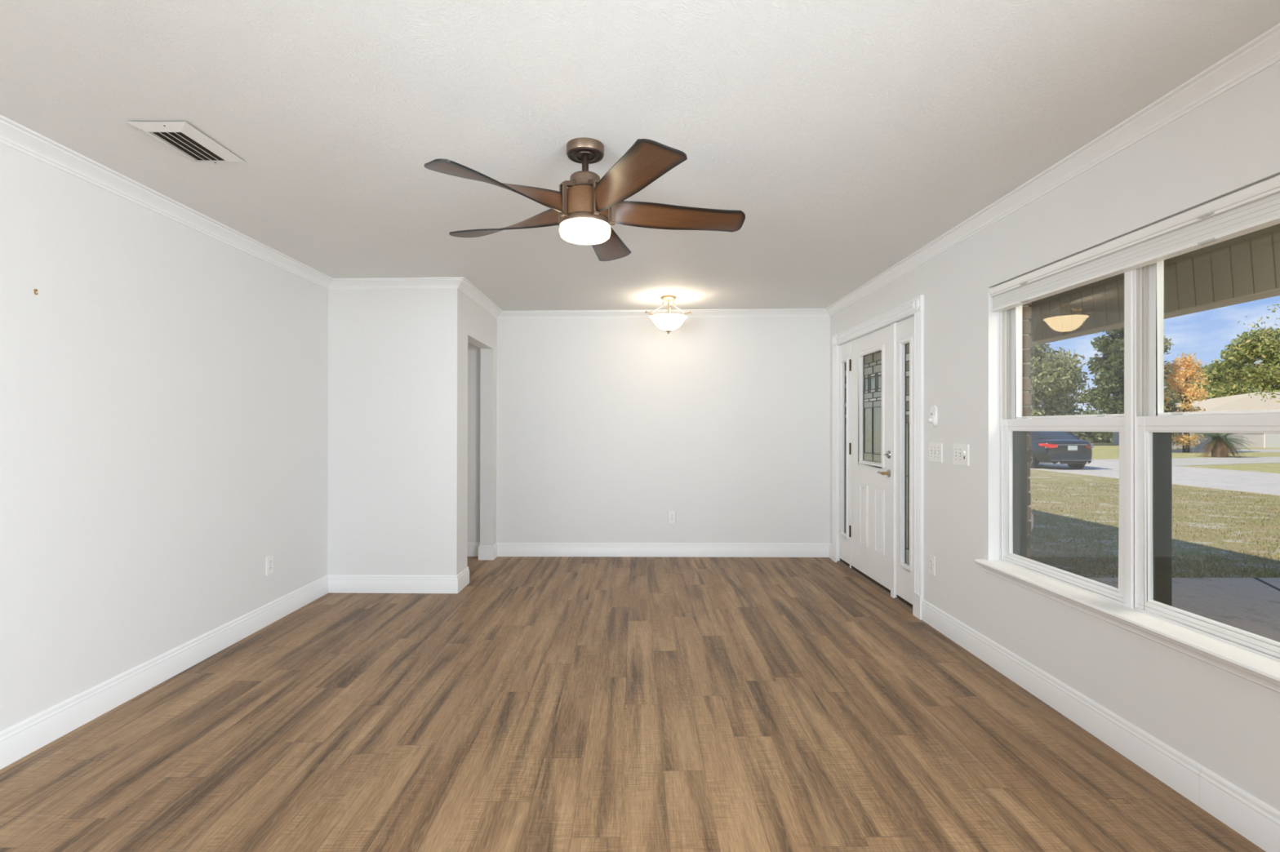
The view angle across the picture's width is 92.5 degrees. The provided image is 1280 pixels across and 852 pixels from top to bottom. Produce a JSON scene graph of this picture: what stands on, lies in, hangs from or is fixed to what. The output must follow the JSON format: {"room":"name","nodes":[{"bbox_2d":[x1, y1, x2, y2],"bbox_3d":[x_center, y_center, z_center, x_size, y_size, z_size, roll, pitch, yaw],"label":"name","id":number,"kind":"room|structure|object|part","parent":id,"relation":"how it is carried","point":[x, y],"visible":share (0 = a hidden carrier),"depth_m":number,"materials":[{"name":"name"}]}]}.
{"room":"empty living room","nodes":[
{"label":"empty living room","id":0,"kind":"room"},
{"bbox_2d":[0,142,328,731],"bbox_3d":[-2.438,0.068,0.754,0.120,2.450,7.942,0,0,0],"label":"wall","id":1,"kind":"structure","parent":0,"point":[164,382],"depth_m":2.92,"materials":[{"name":"white paint"}]},
{"bbox_2d":[0,574,328,769],"bbox_3d":[-2.373,1.205,0.752,0.014,0.136,7.942,0,0,0],"label":"baseboard","id":2,"kind":"structure","parent":1,"relation":"attached to","point":[18,740],"depth_m":2.90,"materials":[{"name":"paint"}]},
{"bbox_2d":[0,115,333,289],"bbox_3d":[-2.341,-1.096,0.758,0.071,0.071,7.942,0,0,0],"label":"trim","id":3,"kind":"structure","parent":1,"relation":"attached to","point":[13,135],"depth_m":2.87,"materials":[{"name":"paint"}]},
{"bbox_2d":[265,554,273,576],"bbox_3d":[-2.397,0.900,3.970,0.009,0.122,0.078,0,0,0],"label":"wall outlet","id":4,"kind":"object","parent":1,"relation":"attached to","point":[269,559],"visible":1,"depth_m":3.96,"materials":[{"name":"white plastic"}]},
{"bbox_2d":[327,288,467,575],"bbox_3d":[-3.171,0.079,4.850,3.525,2.445,0.297,0,0,0],"label":"wall","id":5,"kind":"structure","parent":0,"point":[397,358],"depth_m":4.72,"materials":[{"name":"white paint"}]},
{"bbox_2d":[328,574,457,593],"bbox_3d":[-1.901,1.215,4.710,1.012,0.136,0.014,0,0,1],"label":"baseboard","id":6,"kind":"structure","parent":5,"relation":"attached to","point":[344,584],"depth_m":4.70,"materials":[{"name":"paint"}]},
{"bbox_2d":[328,277,463,289],"bbox_3d":[-1.868,-1.090,4.686,1.070,0.079,0.071,0,0,1],"label":"trim","id":7,"kind":"structure","parent":5,"relation":"attached to","point":[394,282],"depth_m":4.69,"materials":[{"name":"paint"}]},
{"bbox_2d":[467,297,497,546],"bbox_3d":[-1.474,0.076,5.533,0.122,2.460,1.048,0,0,0],"label":"wall","id":8,"kind":"structure","parent":0,"point":[482,326],"depth_m":5.90,"materials":[{"name":"white paint"}]},
{"bbox_2d":[457,566,469,593],"bbox_3d":[-1.403,1.216,4.859,0.014,0.136,0.325,0,0,0],"label":"baseboard","id":9,"kind":"structure","parent":8,"relation":"attached to","point":[463,577],"depth_m":4.84,"materials":[{"name":"paint"}]},
{"bbox_2d":[457,277,502,319],"bbox_3d":[-1.374,-1.092,5.352,0.071,0.071,1.416,0,0,0],"label":"trim","id":10,"kind":"structure","parent":8,"relation":"attached to","point":[464,286],"depth_m":5.23,"materials":[{"name":"paint"}]},
{"bbox_2d":[478,546,493,559],"bbox_3d":[-1.478,1.218,5.888,0.150,0.136,0.014,0,0,0],"label":"baseboard","id":11,"kind":"structure","parent":8,"relation":"attached to","point":[485,553],"depth_m":5.88,"materials":[{"name":"paint"}]},
{"bbox_2d":[493,542,497,559],"bbox_3d":[-1.411,1.219,5.968,0.014,0.136,0.173,0,0,0],"label":"baseboard","id":12,"kind":"structure","parent":8,"relation":"attached to","point":[495,546],"depth_m":5.96,"materials":[{"name":"paint"}]},
{"bbox_2d":[0,556,1266,851],"bbox_3d":[-1.544,1.306,1.486,6.936,0.060,9.400,0,0,0],"label":"floor","id":13,"kind":"structure","parent":0,"point":[543,704],"depth_m":2.47,"materials":[{"name":"brown wood"}]},
{"bbox_2d":[0,0,1279,311],"bbox_3d":[-1.500,-1.194,1.493,7.016,0.181,9.400,0,0,0],"label":"ceiling","id":14,"kind":"structure","parent":0,"point":[849,137],"depth_m":2.20,"materials":[{"name":"paint"}]},
{"bbox_2d":[126,121,244,163],"bbox_3d":[-1.791,-1.119,2.440,0.217,0.015,0.350,0,0,0],"label":"ceiling vent","id":15,"kind":"object","parent":14,"relation":"in","point":[182,138],"visible":1,"depth_m":2.41,"materials":[{"name":"white metal"}]},
{"bbox_3d":[-1.803,-1.122,2.453,0.129,0.002,0.265,0,0,0],"label":"duct shadow plate","id":16,"kind":"part","parent":15,"relation":"part of","materials":[{"name":"metal"}]},
{"bbox_2d":[423,137,745,261],"bbox_3d":[-0.204,-0.949,2.527,1.290,0.382,1.289,0,0,0],"label":"ceiling fan","id":17,"kind":"object","parent":14,"relation":"hanging from","point":[580,208],"visible":1,"depth_m":2.42,"materials":[{"name":"brown wood"}]},
{"bbox_3d":[-0.502,-0.879,2.215,0.170,0.091,0.557,0,0,45],"label":"fan blade","id":18,"kind":"part","parent":17,"relation":"part of","materials":[{"name":"brown wood"}]},
{"bbox_3d":[-0.578,-0.878,2.675,0.557,0.091,0.170,0,0,27],"label":"fan blade","id":19,"kind":"part","parent":17,"relation":"part of","materials":[{"name":"brown wood"}]},
{"bbox_3d":[-0.224,-0.787,2.497,0.208,0.058,0.208,0,0,0],"label":"lamp shade","id":20,"kind":"part","parent":17,"relation":"part of","materials":[{"name":"white glass"}]},
{"bbox_3d":[-0.164,-0.876,2.889,0.170,0.091,0.557,0,0,9],"label":"fan blade","id":21,"kind":"part","parent":17,"relation":"part of","materials":[{"name":"brown wood"}]},
{"bbox_3d":[-0.041,-0.878,2.146,0.170,0.091,0.557,0,0,-27],"label":"fan blade","id":22,"kind":"part","parent":17,"relation":"part of","materials":[{"name":"brown wood"}]},
{"bbox_3d":[0.168,-0.877,2.562,0.557,0.091,0.170,0,0,-9],"label":"fan blade","id":23,"kind":"part","parent":17,"relation":"part of","materials":[{"name":"brown wood"}]},
{"bbox_2d":[644,295,691,333],"bbox_3d":[0.253,-0.973,5.396,0.339,0.327,0.332,0,0,-44],"label":"ceiling light","id":24,"kind":"object","parent":14,"relation":"attached to","point":[668,322],"visible":1,"depth_m":5.32,"materials":[{"name":"white glass"}]},
{"bbox_3d":[0.129,-1.029,5.410,0.173,0.166,0.011,0,0,8],"label":"arm","id":25,"kind":"part","parent":24,"relation":"part of","materials":[{"name":"silver metal"}]},
{"bbox_3d":[0.250,-0.899,5.394,0.332,0.120,0.332,0,0,0],"label":"lamp shade","id":26,"kind":"part","parent":24,"relation":"part of","materials":[{"name":"white glass"}]},
{"bbox_3d":[0.371,-1.029,5.411,0.173,0.166,0.011,0,0,-9],"label":"arm","id":27,"kind":"part","parent":24,"relation":"part of","materials":[{"name":"silver metal"}]},
{"bbox_2d":[467,316,830,543],"bbox_3d":[-1.534,0.072,6.109,7.016,2.470,0.162,0,0,0],"label":"wall","id":28,"kind":"structure","parent":0,"point":[606,428],"depth_m":6.05,"materials":[{"name":"white paint"}]},
{"bbox_2d":[466,542,479,556],"bbox_3d":[-3.242,1.216,6.043,3.403,0.136,0.014,0,0,0],"label":"baseboard","id":29,"kind":"structure","parent":28,"relation":"attached to","point":[473,548],"depth_m":6.04,"materials":[{"name":"paint"}]},
{"bbox_2d":[497,542,829,557],"bbox_3d":[0.227,1.222,6.044,3.291,0.136,0.014,0,0,0],"label":"baseboard","id":30,"kind":"structure","parent":28,"relation":"attached to","point":[504,549],"depth_m":6.04,"materials":[{"name":"paint"}]},
{"bbox_2d":[497,308,829,319],"bbox_3d":[0.231,-1.102,6.021,3.291,0.099,0.071,0,0,0],"label":"trim","id":31,"kind":"structure","parent":28,"relation":"attached to","point":[781,313],"depth_m":6.03,"materials":[{"name":"paint"}]},
{"bbox_2d":[667,511,675,523],"bbox_3d":[0.315,0.898,6.041,0.078,0.122,0.009,0,0,0],"label":"wall outlet","id":32,"kind":"object","parent":28,"relation":"attached to","point":[671,514],"visible":1,"depth_m":6.04,"materials":[{"name":"white plastic"}]},
{"bbox_2d":[1022,302,1031,559],"bbox_3d":[2.087,-0.033,2.453,0.106,1.705,1.936,0,0,0],"label":"brick wall","id":33,"kind":"structure","parent":0,"point":[1026,311],"depth_m":3.34,"materials":[{"name":"brown brick"}]},
{"bbox_2d":[1022,305,1028,550],"bbox_3d":[2.082,-0.005,2.453,0.092,1.660,1.936,0,0,0],"label":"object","id":34,"kind":"structure","parent":33,"relation":"attached to","point":[1023,320],"depth_m":3.35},
{"bbox_2d":[829,61,1279,812],"bbox_3d":[1.963,0.068,1.513,0.115,2.470,9.400,0,0,0],"label":"wall","id":35,"kind":"structure","parent":0,"point":[1228,723],"depth_m":2.64,"materials":[{"name":"white paint"}]},
{"bbox_2d":[828,543,831,559],"bbox_3d":[1.866,1.225,5.979,0.014,0.136,0.138,0,0,0],"label":"baseboard","id":36,"kind":"structure","parent":35,"relation":"attached to","point":[830,544],"depth_m":6.00,"materials":[{"name":"paint"}]},
{"bbox_2d":[831,334,838,562],"bbox_3d":[1.858,0.211,5.860,0.036,2.162,0.108,0,0,0],"label":"trim","id":37,"kind":"structure","parent":35,"relation":"attached to","point":[835,348],"depth_m":5.82,"materials":[{"name":"paint"}]},
{"bbox_2d":[839,342,849,564],"bbox_3d":[1.903,0.246,5.657,0.053,1.999,0.290,0,0,0],"label":"window","id":38,"kind":"structure","parent":35,"relation":"in","point":[844,350],"depth_m":5.70,"materials":[{"name":"paint"}]},
{"bbox_3d":[1.891,0.201,5.657,0.030,1.648,0.208,0,0,0],"label":"glass frame","id":39,"kind":"part","parent":38,"relation":"part of","materials":[{"name":"paint"}]},
{"bbox_3d":[1.909,0.486,5.648,0.004,1.011,0.096,0,0,0],"label":"glass","id":40,"kind":"part","parent":38,"relation":"part of","materials":[{"name":"glass"}]},
{"bbox_3d":[1.909,0.202,5.657,0.004,1.580,0.112,0,0,0],"label":"glass","id":41,"kind":"part","parent":38,"relation":"part of","materials":[{"name":"grey glass"}]},
{"bbox_3d":[1.910,-0.304,5.650,0.004,0.569,0.096,0,0,0],"label":"glass","id":42,"kind":"part","parent":38,"relation":"part of","materials":[{"name":"grey glass"}]},
{"bbox_2d":[848,326,890,590],"bbox_3d":[1.881,0.244,5.054,0.105,2.001,0.904,0,0,0],"label":"door","id":43,"kind":"structure","parent":35,"relation":"in","point":[869,448],"depth_m":5.03,"materials":[{"name":"paint"}]},
{"bbox_3d":[1.889,0.752,5.174,0.008,0.516,0.175,0,0,0],"label":"panel","id":44,"kind":"part","parent":43,"relation":"part of","materials":[{"name":"paint"}]},
{"bbox_3d":[1.889,-0.152,5.029,0.013,0.968,0.568,0,0,0],"label":"glass frame","id":45,"kind":"part","parent":43,"relation":"part of","materials":[{"name":"paint"}]},
{"bbox_3d":[1.914,-0.152,5.029,0.004,0.890,0.472,0,0,0],"label":"glass","id":46,"kind":"part","parent":43,"relation":"part of","materials":[{"name":"glass"}]},
{"bbox_3d":[1.914,-0.116,5.029,0.004,0.817,0.401,0,0,0],"label":"glass","id":47,"kind":"part","parent":43,"relation":"part of","materials":[{"name":"glass"}]},
{"bbox_3d":[1.915,-0.561,5.030,0.004,0.073,0.401,0,0,0],"label":"glass","id":48,"kind":"part","parent":43,"relation":"part of","materials":[{"name":"glass"}]},
{"bbox_2d":[840,558,912,607],"bbox_3d":[1.909,1.256,4.994,0.026,0.022,1.599,0,0,0],"label":"door sweep","id":49,"kind":"object","parent":43,"relation":"attached to","point":[842,561],"depth_m":4.93,"materials":[{"name":"rubber"}]},
{"bbox_3d":[1.891,0.751,4.841,0.008,0.516,0.190,0,0,0],"label":"panel","id":50,"kind":"part","parent":43,"relation":"part of","materials":[{"name":"paint"}]},
{"bbox_2d":[836,560,912,613],"bbox_3d":[1.930,1.278,4.994,0.124,0.024,1.623,0,0,0],"label":"threshold","id":51,"kind":"object","parent":35,"relation":"in","point":[868,581],"depth_m":4.86,"materials":[{"name":"brown wood"}]},
{"bbox_2d":[835,299,914,345],"bbox_3d":[1.874,-0.818,4.998,0.020,0.103,1.621,0,0,0],"label":"trim","id":52,"kind":"structure","parent":35,"relation":"attached to","point":[904,310],"depth_m":4.82,"materials":[{"name":"paint"}]},
{"bbox_2d":[837,315,914,598],"bbox_3d":[1.946,0.263,4.996,0.136,2.056,1.625,0,0,0],"label":"door frame","id":53,"kind":"structure","parent":35,"relation":"attached to","point":[893,326],"depth_m":4.56,"materials":[{"name":"paint"}]},
{"bbox_2d":[896,316,914,604],"bbox_3d":[1.911,0.243,4.365,0.053,1.999,0.340,0,0,0],"label":"window","id":54,"kind":"structure","parent":35,"relation":"in","point":[905,329],"depth_m":4.42,"materials":[{"name":"paint"}]},
{"bbox_3d":[1.900,0.198,4.368,0.030,1.648,0.204,0,0,0],"label":"glass frame","id":55,"kind":"part","parent":54,"relation":"part of","materials":[{"name":"paint"}]},
{"bbox_3d":[1.918,0.199,4.365,0.004,1.580,0.145,0,0,0],"label":"glass","id":56,"kind":"part","parent":54,"relation":"part of","materials":[{"name":"glass"}]},
{"bbox_3d":[1.918,0.483,4.354,0.004,1.011,0.125,0,0,0],"label":"glass","id":57,"kind":"part","parent":54,"relation":"part of","materials":[{"name":"clear glass"}]},
{"bbox_3d":[1.919,-0.307,4.356,0.004,0.569,0.125,0,0,0],"label":"glass","id":58,"kind":"part","parent":54,"relation":"part of","materials":[{"name":"glass"}]},
{"bbox_2d":[912,294,924,619],"bbox_3d":[1.870,0.207,4.131,0.036,2.162,0.108,0,0,0],"label":"trim","id":59,"kind":"structure","parent":35,"relation":"attached to","point":[917,301],"depth_m":4.11,"materials":[{"name":"paint"}]},
{"bbox_2d":[928,554,935,575],"bbox_3d":[1.883,0.896,3.956,0.009,0.122,0.078,0,0,0],"label":"wall outlet","id":60,"kind":"object","parent":35,"relation":"attached to","point":[931,558],"visible":1,"depth_m":3.95,"materials":[{"name":"white plastic"}]},
{"bbox_2d":[927,404,937,426],"bbox_3d":[1.864,-0.064,3.927,0.051,0.140,0.081,0,0,0],"label":"wall hook","id":61,"kind":"object","parent":35,"relation":"attached to","point":[932,420],"visible":1,"depth_m":3.90,"materials":[{"name":"white plastic"}]},
{"bbox_3d":[1.859,-0.038,3.914,0.042,0.042,0.042,0,0,0],"label":"bulb","id":62,"kind":"part","parent":61,"relation":"part of","materials":[{"name":"white plastic"}]},
{"bbox_2d":[928,442,942,462],"bbox_3d":[1.881,0.167,3.912,0.017,0.124,0.176,0,0,0],"label":"light switch","id":63,"kind":"object","parent":35,"relation":"attached to","point":[935,449],"visible":1,"depth_m":3.90,"materials":[{"name":"white plastic"}]},
{"bbox_2d":[952,444,968,466],"bbox_3d":[1.883,0.168,3.608,0.017,0.124,0.176,0,0,0],"label":"light switch","id":64,"kind":"object","parent":35,"relation":"attached to","point":[960,451],"visible":1,"depth_m":3.60,"materials":[{"name":"white plastic"}]},
{"bbox_2d":[988,287,999,559],"bbox_3d":[1.930,-0.013,2.452,0.059,1.485,1.798,0,0,0],"label":"trim","id":65,"kind":"structure","parent":35,"relation":"attached to","point":[993,317],"depth_m":3.33,"materials":[{"name":"paint"}]},
{"bbox_2d":[825,22,1279,316],"bbox_3d":[1.873,-1.124,1.434,0.071,0.070,9.238,0,0,0],"label":"trim","id":66,"kind":"structure","parent":35,"relation":"attached to","point":[1263,51],"depth_m":2.43,"materials":[{"name":"paint"}]},
{"bbox_2d":[1000,272,1124,605],"bbox_3d":[2.014,-0.011,2.898,0.116,1.488,0.864,0,0,0],"label":"window","id":67,"kind":"structure","parent":35,"relation":"in","point":[1014,427],"depth_m":3.27,"materials":[{"name":"white plastic"}]},
{"bbox_3d":[1.981,0.342,2.897,0.030,0.759,0.836,0,0,0],"label":"sash","id":68,"kind":"part","parent":67,"relation":"part of","materials":[{"name":"white plastic"}]},
{"bbox_3d":[2.024,-0.370,2.899,0.030,0.715,0.836,0,0,0],"label":"sash","id":69,"kind":"part","parent":67,"relation":"part of","materials":[{"name":"white plastic"}]},
{"bbox_2d":[921,599,1279,851],"bbox_3d":[1.904,1.212,0.444,0.014,0.136,7.267,0,0,0],"label":"baseboard","id":70,"kind":"structure","parent":35,"relation":"attached to","point":[1173,768],"depth_m":2.34,"materials":[{"name":"paint"}]},
{"bbox_2d":[974,558,1279,683],"bbox_3d":[1.905,0.738,2.449,0.118,0.027,1.845,0,0,0],"label":"window sill","id":71,"kind":"structure","parent":35,"relation":"attached to","point":[1259,664],"depth_m":2.25,"materials":[{"name":"paint"}]},
{"bbox_2d":[1124,270,1132,608],"bbox_3d":[2.012,-0.012,2.455,0.115,1.483,0.032,0,0,0],"label":"window mullion","id":72,"kind":"object","parent":35,"relation":"in","point":[1128,275],"depth_m":2.45,"materials":[{"name":"white plastic"}]},
{"bbox_2d":[979,564,1279,693],"bbox_3d":[1.880,0.773,2.454,0.036,0.043,1.795,0,0,0],"label":"trim","id":73,"kind":"structure","parent":35,"relation":"attached to","point":[1229,668],"depth_m":2.25,"materials":[{"name":"paint"}]},
{"bbox_2d":[989,174,1279,311],"bbox_3d":[1.928,-0.683,2.452,0.055,0.132,1.746,0,0,0],"label":"window shade","id":74,"kind":"object","parent":35,"relation":"attached to","point":[1255,207],"visible":1,"depth_m":2.27,"materials":[{"name":"plastic"}]},
{"bbox_2d":[1132,260,1279,662],"bbox_3d":[2.020,-0.013,2.010,0.116,1.488,0.868,0,0,0],"label":"window","id":75,"kind":"structure","parent":35,"relation":"in","point":[1153,428],"depth_m":2.39,"materials":[{"name":"white plastic"}]},
{"bbox_3d":[1.987,0.340,2.009,0.030,0.759,0.840,0,0,0],"label":"sash","id":76,"kind":"part","parent":75,"relation":"part of","materials":[{"name":"white plastic"}]},
{"bbox_3d":[2.030,-0.372,2.011,0.030,0.715,0.840,0,0,0],"label":"sash","id":77,"kind":"part","parent":75,"relation":"part of","materials":[{"name":"white plastic"}]},
{"bbox_2d":[865,288,1279,379],"bbox_3d":[4.060,-0.852,3.980,0.170,0.012,13.900,0,0,0],"label":"beam","id":78,"kind":"structure","parent":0,"point":[1275,292],"depth_m":4.51,"materials":[{"name":"wood"}]},
{"bbox_3d":[2.079,0.138,3.914,0.090,2.900,14.200,0,0,0],"label":"brick wall","id":79,"kind":"structure","parent":0,"visible":0},
{"bbox_2d":[1028,512,1033,530],"bbox_3d":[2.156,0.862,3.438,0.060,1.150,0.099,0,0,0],"label":"outlet box","id":80,"kind":"object","parent":79,"relation":"attached to","point":[1031,520],"visible":0.09,"depth_m":3.40,"materials":[{"name":"grey plastic"}]},
{"bbox_3d":[4.048,-1.063,3.980,0.173,0.410,13.900,0,0,0],"label":"beam","id":81,"kind":"structure","parent":0,"visible":0},
{"bbox_2d":[1028,230,1279,342],"bbox_3d":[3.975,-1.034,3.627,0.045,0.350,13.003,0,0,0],"label":"porch ceiling","id":82,"kind":"structure","parent":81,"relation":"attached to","point":[1252,266],"depth_m":4.43,"materials":[{"name":"brown"}]},
{"bbox_2d":[1028,223,1279,306],"bbox_3d":[3.920,-1.238,3.980,0.090,0.060,13.900,0,0,0],"label":"frieze","id":83,"kind":"object","parent":81,"relation":"attached to","point":[1276,228],"visible":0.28,"depth_m":4.37,"materials":[{"name":"paint"}]},
{"label":"outside","id":84,"kind":"structure","parent":0,"visible":0},
{"bbox_2d":[1088,577,1279,642],"bbox_3d":[8.266,1.508,1.023,12.249,0.070,9.940,0,0,0],"label":"porch floor","id":85,"kind":"structure","parent":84,"point":[1250,605],"depth_m":5.21,"materials":[{"name":"concrete"}]},
{"bbox_2d":[1253,577,1279,591],"bbox_3d":[5.474,1.476,4.954,0.036,0.002,2.317,0,0,27],"label":"joint","id":86,"kind":"object","parent":85,"relation":"on","point":[1257,579],"visible":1,"depth_m":5.70,"materials":[{"name":"grey concrete"}]},
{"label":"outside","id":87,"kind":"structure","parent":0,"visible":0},
{"bbox_2d":[1028,434,1279,577],"bbox_3d":[49.588,1.855,60.335,220.000,0.300,280.000,0,0,0],"label":"ground","id":88,"kind":"structure","parent":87,"point":[1100,451],"depth_m":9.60,"materials":[{"name":"green plant"}]},
{"bbox_2d":[1028,343,1093,438],"bbox_3d":[33.393,-3.319,54.103,10.500,9.969,9.372,0,0,44],"label":"oak tree","id":89,"kind":"object","parent":88,"relation":"on","point":[1052,380],"visible":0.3,"depth_m":51.69,"materials":[{"name":"green plant"}]},
{"bbox_2d":[1076,407,1112,443],"bbox_3d":[45.009,-0.042,60.891,4.226,4.038,5.043,0,0,-15],"label":"bush","id":90,"kind":"object","parent":88,"relation":"on","point":[1091,437],"visible":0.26,"depth_m":60.58,"materials":[{"name":"green plant"}]},
{"bbox_2d":[1076,327,1173,414],"bbox_3d":[29.807,-3.014,37.649,4.255,9.271,4.224,0,0,14],"label":"magnolia tree","id":91,"kind":"object","parent":88,"relation":"on","point":[1110,380],"visible":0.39,"depth_m":37.51,"materials":[{"name":"green plant"}]},
{"bbox_2d":[1164,335,1197,445],"bbox_3d":[34.994,-2.271,41.892,4.476,7.824,4.126,0,0,0],"label":"oak tree","id":92,"kind":"object","parent":88,"relation":"on","point":[1166,344],"visible":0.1,"depth_m":40.94,"materials":[{"name":"green plant"}]},
{"bbox_2d":[1164,351,1216,453],"bbox_3d":[33.427,-1.446,37.410,3.096,6.152,3.342,0,0,0],"label":"maple tree","id":93,"kind":"object","parent":88,"relation":"on","point":[1179,377],"visible":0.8,"depth_m":37.18,"materials":[{"name":"orange plant"}]},
{"bbox_2d":[1102,391,1279,448],"bbox_3d":[57.838,-0.576,51.381,30.630,4.550,10.030,0,0,0],"label":"house","id":94,"kind":"structure","parent":88,"relation":"on","point":[1242,402],"depth_m":47.79,"materials":[{"name":"paint"}]},
{"bbox_3d":[50.182,0.600,46.806,5.000,2.150,0.050,0,0,0],"label":"garage door","id":95,"kind":"part","parent":94,"relation":"part of","materials":[{"name":"white"}]},
{"bbox_2d":[1171,432,1244,448],"bbox_3d":[41.094,0.734,44.909,6.400,1.800,0.060,0,0,0],"label":"fence","id":96,"kind":"object","parent":88,"relation":"on","point":[1237,435],"visible":0.18,"depth_m":44.89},
{"bbox_2d":[1174,360,1262,404],"bbox_3d":[73.012,-3.345,78.801,12.839,10.279,12.568,0,0,0],"label":"tree","id":97,"kind":"object","parent":88,"relation":"on","point":[1205,375],"visible":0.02,"depth_m":78.34,"materials":[{"name":"green plant"}]},
{"bbox_2d":[1187,432,1253,457],"bbox_3d":[29.903,0.807,31.591,2.734,1.618,2.584,0,0,-36],"label":"sago palm","id":98,"kind":"object","parent":88,"relation":"on","point":[1220,445],"visible":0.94,"depth_m":31.34,"materials":[{"name":"green plant"}]},
{"bbox_2d":[1196,324,1279,399],"bbox_3d":[63.520,-4.246,62.419,11.266,11.969,10.051,0,0,-10],"label":"tree","id":99,"kind":"object","parent":88,"relation":"on","point":[1248,350],"visible":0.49,"depth_m":62.17,"materials":[{"name":"green plant"}]},
{"bbox_2d":[1236,303,1279,402],"bbox_3d":[24.023,-1.457,21.721,4.116,6.065,1.730,0,0,44],"label":"sparse tree","id":100,"kind":"object","parent":88,"relation":"on","point":[1259,388],"visible":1,"depth_m":22.63,"materials":[{"name":"green plant"}]},
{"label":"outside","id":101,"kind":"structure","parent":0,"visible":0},
{"bbox_2d":[1030,460,1279,495],"bbox_3d":[17.427,1.569,25.116,6.800,0.032,170.000,0,0,0],"label":"road","id":102,"kind":"structure","parent":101,"point":[1268,483],"depth_m":19.08,"materials":[{"name":"concrete"}]},
{"bbox_2d":[1028,431,1093,468],"bbox_3d":[15.137,0.838,23.834,2.120,1.550,4.790,0,0,0],"label":"car","id":103,"kind":"object","parent":102,"relation":"on","point":[1051,447],"visible":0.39,"depth_m":21.61,"materials":[{"name":"black paint"}]},
{"bbox_2d":[1038,443,1057,448],"bbox_3d":[14.403,0.694,21.636,0.567,0.155,0.215,0,0,40],"label":"tail light","id":104,"kind":"object","parent":103,"relation":"attached to","point":[1040,445],"depth_m":21.59,"materials":[{"name":"red plastic"}]},
{"bbox_3d":[15.153,0.772,21.461,0.310,0.160,0.042,0,0,0],"label":"licence plate","id":105,"kind":"part","parent":103,"relation":"part of","materials":[{"name":"white metal"}]},
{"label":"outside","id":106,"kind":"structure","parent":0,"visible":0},
{"bbox_2d":[1091,448,1279,466],"bbox_3d":[45.013,1.633,35.642,51.016,0.004,17.409,0,0,-7],"label":"driveway","id":107,"kind":"structure","parent":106,"point":[1227,460],"depth_m":28.57,"materials":[{"name":"grey concrete"}]}
]}

